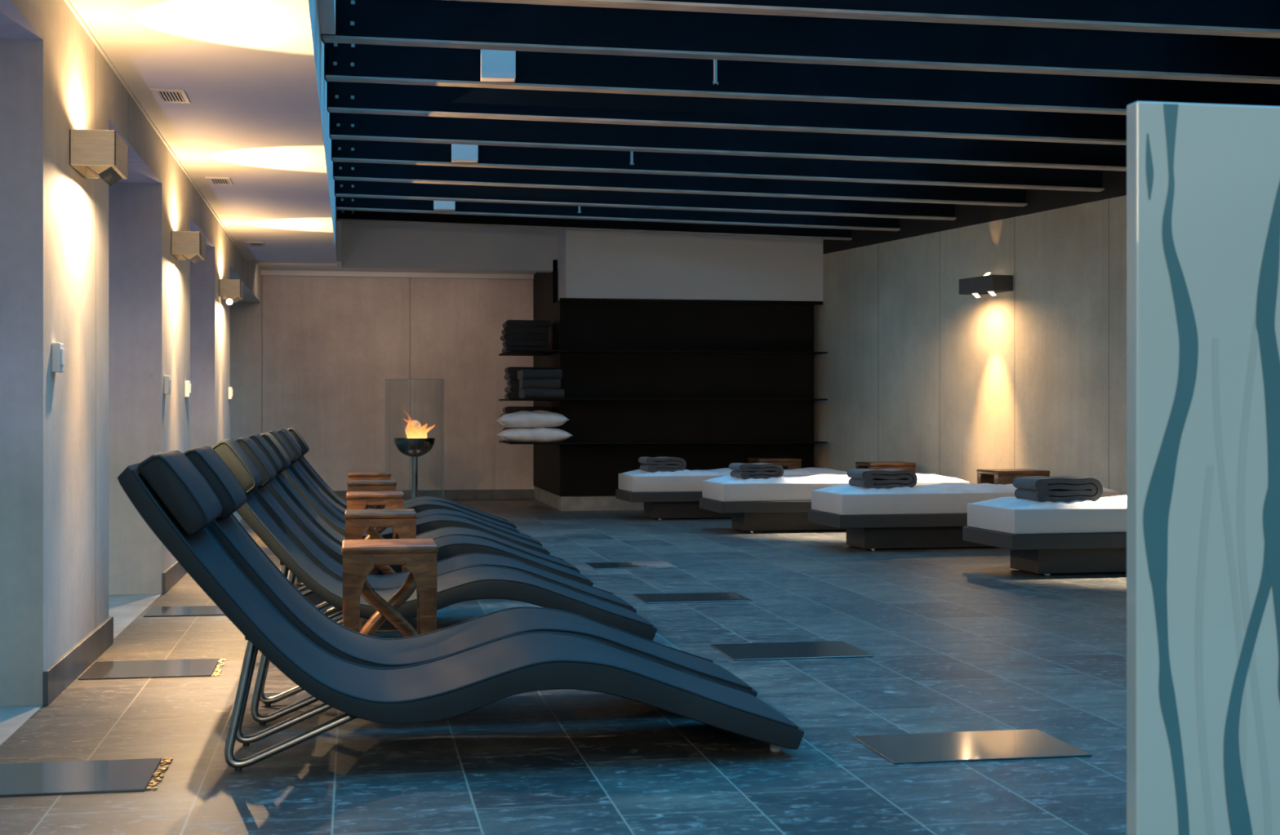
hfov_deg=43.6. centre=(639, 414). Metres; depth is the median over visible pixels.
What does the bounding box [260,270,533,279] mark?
trim
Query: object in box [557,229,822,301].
wall
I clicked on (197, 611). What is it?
mat
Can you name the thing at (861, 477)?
folded blanket
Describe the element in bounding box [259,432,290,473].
pillow
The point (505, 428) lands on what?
folded towel
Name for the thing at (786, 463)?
side table
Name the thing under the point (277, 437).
pillow
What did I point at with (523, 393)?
folded towel
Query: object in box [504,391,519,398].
folded towel
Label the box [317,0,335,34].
trim
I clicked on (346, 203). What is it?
beam
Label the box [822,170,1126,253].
trim
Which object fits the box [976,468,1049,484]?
side table
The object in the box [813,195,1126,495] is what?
wall
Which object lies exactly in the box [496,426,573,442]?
pillow
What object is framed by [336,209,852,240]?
beam
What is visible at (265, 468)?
pillow
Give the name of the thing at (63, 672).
baseboard
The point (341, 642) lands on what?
lounger
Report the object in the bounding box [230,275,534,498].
wall
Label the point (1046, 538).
bed
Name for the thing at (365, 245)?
wall
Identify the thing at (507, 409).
folded towel
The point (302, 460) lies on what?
lounger
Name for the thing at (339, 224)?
wall
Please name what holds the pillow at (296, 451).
on the lounger at (296, 451)
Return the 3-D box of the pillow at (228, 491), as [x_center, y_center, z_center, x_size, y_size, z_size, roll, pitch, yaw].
[-1.413,0.222,5.289,0.192,0.230,0.510,0,0,-10]
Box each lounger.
[117,450,804,771]
[182,445,757,725]
[209,439,657,640]
[235,436,636,615]
[248,434,593,595]
[259,432,580,586]
[267,430,550,555]
[276,429,542,546]
[279,428,520,533]
[287,427,516,528]
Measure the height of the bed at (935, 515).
0.478 m
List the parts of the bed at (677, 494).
mattress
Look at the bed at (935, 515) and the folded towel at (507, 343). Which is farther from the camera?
the folded towel at (507, 343)
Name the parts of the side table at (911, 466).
leg, leg, leg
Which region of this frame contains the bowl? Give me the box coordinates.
[394,437,435,457]
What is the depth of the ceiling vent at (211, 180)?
10.50 m
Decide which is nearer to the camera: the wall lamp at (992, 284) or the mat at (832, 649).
the mat at (832, 649)
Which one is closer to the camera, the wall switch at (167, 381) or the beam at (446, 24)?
the beam at (446, 24)
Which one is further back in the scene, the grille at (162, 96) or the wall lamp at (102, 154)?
the grille at (162, 96)
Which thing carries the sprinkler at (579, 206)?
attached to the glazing
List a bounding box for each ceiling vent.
[150,88,190,102]
[204,177,233,185]
[245,241,265,246]
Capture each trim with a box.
[64,0,247,261]
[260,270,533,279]
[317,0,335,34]
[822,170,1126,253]
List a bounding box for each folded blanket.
[638,456,686,471]
[728,462,783,479]
[846,468,917,488]
[1012,475,1102,502]
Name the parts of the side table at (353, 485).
leg, leg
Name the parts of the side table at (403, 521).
leg, leg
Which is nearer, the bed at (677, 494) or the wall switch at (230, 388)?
the wall switch at (230, 388)
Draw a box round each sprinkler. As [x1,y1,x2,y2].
[577,205,581,213]
[629,151,634,165]
[711,59,718,84]
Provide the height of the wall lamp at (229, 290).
0.197 m
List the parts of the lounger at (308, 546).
leg, leg, mattress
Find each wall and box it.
[0,0,260,706]
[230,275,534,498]
[336,220,342,266]
[337,221,558,272]
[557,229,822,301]
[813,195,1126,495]
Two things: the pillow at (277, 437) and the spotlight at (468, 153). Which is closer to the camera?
the pillow at (277, 437)
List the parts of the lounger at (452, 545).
leg, leg, mattress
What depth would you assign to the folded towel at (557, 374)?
16.23 m
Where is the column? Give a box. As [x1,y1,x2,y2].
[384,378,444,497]
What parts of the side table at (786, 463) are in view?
leg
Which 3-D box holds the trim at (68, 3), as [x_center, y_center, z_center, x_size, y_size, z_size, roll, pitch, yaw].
[-2.562,-1.534,8.380,0.012,0.012,15.400,0,0,-10]
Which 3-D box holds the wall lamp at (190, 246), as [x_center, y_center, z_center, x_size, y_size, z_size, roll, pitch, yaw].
[-2.691,-0.991,9.537,0.167,0.165,0.345,0,0,-10]
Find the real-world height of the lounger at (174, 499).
0.893 m
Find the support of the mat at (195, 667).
on the floor
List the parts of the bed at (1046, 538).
mattress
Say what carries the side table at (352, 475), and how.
on the floor
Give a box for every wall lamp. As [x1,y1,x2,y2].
[69,128,128,185]
[170,231,205,264]
[218,279,243,305]
[959,271,1013,297]
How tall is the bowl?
0.205 m
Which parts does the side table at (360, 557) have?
leg, leg, leg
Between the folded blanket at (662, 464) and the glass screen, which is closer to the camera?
the glass screen
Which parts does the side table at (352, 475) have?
leg, leg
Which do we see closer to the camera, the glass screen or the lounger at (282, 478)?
the glass screen
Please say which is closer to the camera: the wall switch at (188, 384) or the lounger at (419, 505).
the wall switch at (188, 384)
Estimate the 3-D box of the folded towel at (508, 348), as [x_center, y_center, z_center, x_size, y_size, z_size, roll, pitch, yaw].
[-1.216,-0.692,17.108,0.480,0.072,0.410,0,0,-12]
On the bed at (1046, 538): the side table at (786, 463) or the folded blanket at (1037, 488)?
the folded blanket at (1037, 488)
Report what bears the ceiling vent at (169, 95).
in the ceiling at (251, 73)
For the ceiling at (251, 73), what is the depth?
7.89 m
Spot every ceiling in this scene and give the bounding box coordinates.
[69,0,336,261]
[254,260,535,274]
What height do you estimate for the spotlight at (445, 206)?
0.312 m
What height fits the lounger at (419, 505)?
0.893 m
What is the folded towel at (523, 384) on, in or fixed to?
on the folded towel at (523, 393)
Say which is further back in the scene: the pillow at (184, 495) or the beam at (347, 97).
the beam at (347, 97)
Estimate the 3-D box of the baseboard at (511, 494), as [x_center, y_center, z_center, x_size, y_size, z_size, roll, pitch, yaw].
[-2.986,0.943,18.651,3.500,0.115,0.030,0,0,-10]
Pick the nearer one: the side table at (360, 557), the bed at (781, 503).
the side table at (360, 557)
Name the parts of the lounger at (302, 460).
mattress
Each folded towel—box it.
[499,333,548,341]
[501,326,549,334]
[502,320,551,328]
[502,339,550,346]
[502,346,551,352]
[502,406,552,413]
[502,426,514,431]
[504,366,554,373]
[504,373,517,380]
[504,386,519,392]
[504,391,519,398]
[506,379,519,386]
[517,368,562,379]
[519,378,560,389]
[519,388,564,398]
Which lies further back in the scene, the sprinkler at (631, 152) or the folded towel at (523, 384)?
the folded towel at (523, 384)
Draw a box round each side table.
[341,538,438,637]
[344,508,417,574]
[346,480,396,509]
[346,491,404,539]
[347,471,391,508]
[747,457,801,470]
[855,461,915,473]
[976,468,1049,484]
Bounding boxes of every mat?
[0,757,173,796]
[78,658,226,679]
[142,605,225,617]
[585,561,678,569]
[632,591,752,604]
[710,640,873,661]
[853,728,1091,764]
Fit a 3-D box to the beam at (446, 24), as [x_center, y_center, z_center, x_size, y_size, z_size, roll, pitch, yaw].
[1.765,-1.994,8.523,6.854,0.300,0.180,2,0,-3]
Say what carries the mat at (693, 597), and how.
on the floor
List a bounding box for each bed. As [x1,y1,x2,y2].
[615,467,847,519]
[699,473,968,532]
[807,483,1119,550]
[962,494,1126,575]
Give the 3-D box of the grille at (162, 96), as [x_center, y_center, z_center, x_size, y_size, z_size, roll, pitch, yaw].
[-2.259,-1.536,7.713,0.099,0.007,0.240,0,0,-10]
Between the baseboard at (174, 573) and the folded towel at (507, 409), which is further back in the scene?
the folded towel at (507, 409)
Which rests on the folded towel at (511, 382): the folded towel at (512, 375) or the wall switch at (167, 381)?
the folded towel at (512, 375)
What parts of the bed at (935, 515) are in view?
mattress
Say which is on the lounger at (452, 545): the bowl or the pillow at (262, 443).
the pillow at (262, 443)
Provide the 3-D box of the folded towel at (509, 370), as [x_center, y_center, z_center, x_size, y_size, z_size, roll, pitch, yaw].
[-1.181,-0.473,17.081,0.500,0.070,0.466,0,0,-9]
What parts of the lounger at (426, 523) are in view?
mattress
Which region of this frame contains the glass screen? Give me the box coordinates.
[1126,101,1279,834]
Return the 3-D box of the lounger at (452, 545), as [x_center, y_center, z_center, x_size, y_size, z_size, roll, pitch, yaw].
[-1.250,0.553,8.879,1.922,0.893,0.600,0,0,-10]
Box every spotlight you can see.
[433,200,455,211]
[451,143,478,163]
[480,48,515,83]
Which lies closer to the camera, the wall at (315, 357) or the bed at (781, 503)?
the bed at (781, 503)
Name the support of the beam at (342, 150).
attached to the ceiling at (251, 73)
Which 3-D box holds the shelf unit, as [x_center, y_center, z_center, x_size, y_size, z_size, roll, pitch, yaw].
[0.091,-0.328,17.790,3.345,2.655,2.790,0,0,-10]
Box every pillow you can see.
[137,450,222,536]
[182,445,246,520]
[210,439,262,494]
[235,436,275,488]
[248,434,282,473]
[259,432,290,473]
[267,430,294,462]
[276,429,302,462]
[279,428,302,453]
[287,427,309,455]
[495,410,568,427]
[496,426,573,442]
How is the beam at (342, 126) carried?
attached to the ceiling at (251, 73)
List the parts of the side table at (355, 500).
leg, leg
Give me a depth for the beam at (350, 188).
14.41 m
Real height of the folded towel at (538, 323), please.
0.072 m
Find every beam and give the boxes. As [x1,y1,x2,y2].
[320,0,1279,84]
[324,42,1279,115]
[327,81,1126,145]
[328,112,1126,171]
[331,139,1104,191]
[333,161,1026,206]
[334,179,955,220]
[335,196,900,231]
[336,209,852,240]
[448,0,1279,38]
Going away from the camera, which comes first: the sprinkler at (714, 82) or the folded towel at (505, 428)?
the sprinkler at (714, 82)
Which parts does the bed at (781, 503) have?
mattress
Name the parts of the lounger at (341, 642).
leg, leg, mattress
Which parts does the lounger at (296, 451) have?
mattress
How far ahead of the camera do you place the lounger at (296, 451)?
11.29 m
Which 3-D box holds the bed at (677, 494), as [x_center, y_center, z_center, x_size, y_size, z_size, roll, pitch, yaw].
[0.939,0.761,15.579,2.250,0.478,0.740,0,0,-12]
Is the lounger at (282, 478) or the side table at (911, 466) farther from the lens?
the side table at (911, 466)
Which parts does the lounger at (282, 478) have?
leg, mattress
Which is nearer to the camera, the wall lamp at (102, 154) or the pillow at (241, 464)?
the wall lamp at (102, 154)
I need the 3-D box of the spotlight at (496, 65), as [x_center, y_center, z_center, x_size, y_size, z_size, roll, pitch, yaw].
[-0.825,-2.079,9.285,0.200,0.312,0.170,0,0,-6]
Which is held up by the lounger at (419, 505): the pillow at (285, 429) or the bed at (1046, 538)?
the pillow at (285, 429)
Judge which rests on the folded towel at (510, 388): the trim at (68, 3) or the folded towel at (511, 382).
the folded towel at (511, 382)
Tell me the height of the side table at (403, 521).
0.500 m
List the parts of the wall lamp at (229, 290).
bulb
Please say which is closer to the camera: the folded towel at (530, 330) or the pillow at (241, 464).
the pillow at (241, 464)
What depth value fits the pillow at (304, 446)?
12.89 m
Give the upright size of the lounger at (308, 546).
0.893 m
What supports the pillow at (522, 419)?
on the pillow at (535, 434)
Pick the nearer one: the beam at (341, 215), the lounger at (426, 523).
the lounger at (426, 523)
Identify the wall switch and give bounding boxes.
[51,342,64,373]
[164,375,171,394]
[185,380,191,397]
[228,386,232,399]
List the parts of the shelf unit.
panel, shelf, shelf, shelf, rail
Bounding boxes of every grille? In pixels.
[157,91,184,102]
[210,178,229,184]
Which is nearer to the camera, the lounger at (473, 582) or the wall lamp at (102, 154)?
the wall lamp at (102, 154)
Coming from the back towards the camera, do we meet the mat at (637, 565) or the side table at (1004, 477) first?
the side table at (1004, 477)
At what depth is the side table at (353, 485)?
11.91 m
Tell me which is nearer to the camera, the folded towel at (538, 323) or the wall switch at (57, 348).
the wall switch at (57, 348)
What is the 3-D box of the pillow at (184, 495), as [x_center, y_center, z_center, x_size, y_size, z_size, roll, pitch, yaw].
[-1.325,0.222,4.629,0.192,0.230,0.510,0,0,-10]
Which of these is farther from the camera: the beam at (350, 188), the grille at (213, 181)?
the beam at (350, 188)
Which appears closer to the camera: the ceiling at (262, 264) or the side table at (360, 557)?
the side table at (360, 557)
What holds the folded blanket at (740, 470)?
on the bed at (781, 503)
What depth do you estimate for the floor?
5.18 m
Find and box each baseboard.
[42,616,113,705]
[161,560,186,594]
[333,488,533,500]
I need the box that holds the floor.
[0,498,1126,834]
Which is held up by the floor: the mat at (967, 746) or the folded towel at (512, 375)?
the mat at (967, 746)
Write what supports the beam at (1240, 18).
attached to the ceiling at (251, 73)
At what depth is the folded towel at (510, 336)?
16.92 m
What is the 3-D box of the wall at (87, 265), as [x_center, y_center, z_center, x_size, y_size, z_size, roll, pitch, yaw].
[-3.363,-0.400,9.557,1.150,2.800,18.000,0,0,-10]
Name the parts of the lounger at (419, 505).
mattress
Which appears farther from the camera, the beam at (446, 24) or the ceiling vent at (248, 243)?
the ceiling vent at (248, 243)
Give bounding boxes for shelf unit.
[498,259,827,511]
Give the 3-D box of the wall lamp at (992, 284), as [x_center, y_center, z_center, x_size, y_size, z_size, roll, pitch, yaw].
[3.022,-1.132,13.987,0.210,0.210,0.520,0,0,-22]
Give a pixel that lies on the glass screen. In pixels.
(1203, 180)
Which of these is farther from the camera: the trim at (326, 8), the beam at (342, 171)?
the beam at (342, 171)
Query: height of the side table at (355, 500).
0.500 m
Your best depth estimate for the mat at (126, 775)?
4.38 m
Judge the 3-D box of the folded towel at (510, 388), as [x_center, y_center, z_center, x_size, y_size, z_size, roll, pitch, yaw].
[-1.170,-0.270,17.087,0.500,0.072,0.466,0,0,-12]
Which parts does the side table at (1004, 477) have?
leg, leg, leg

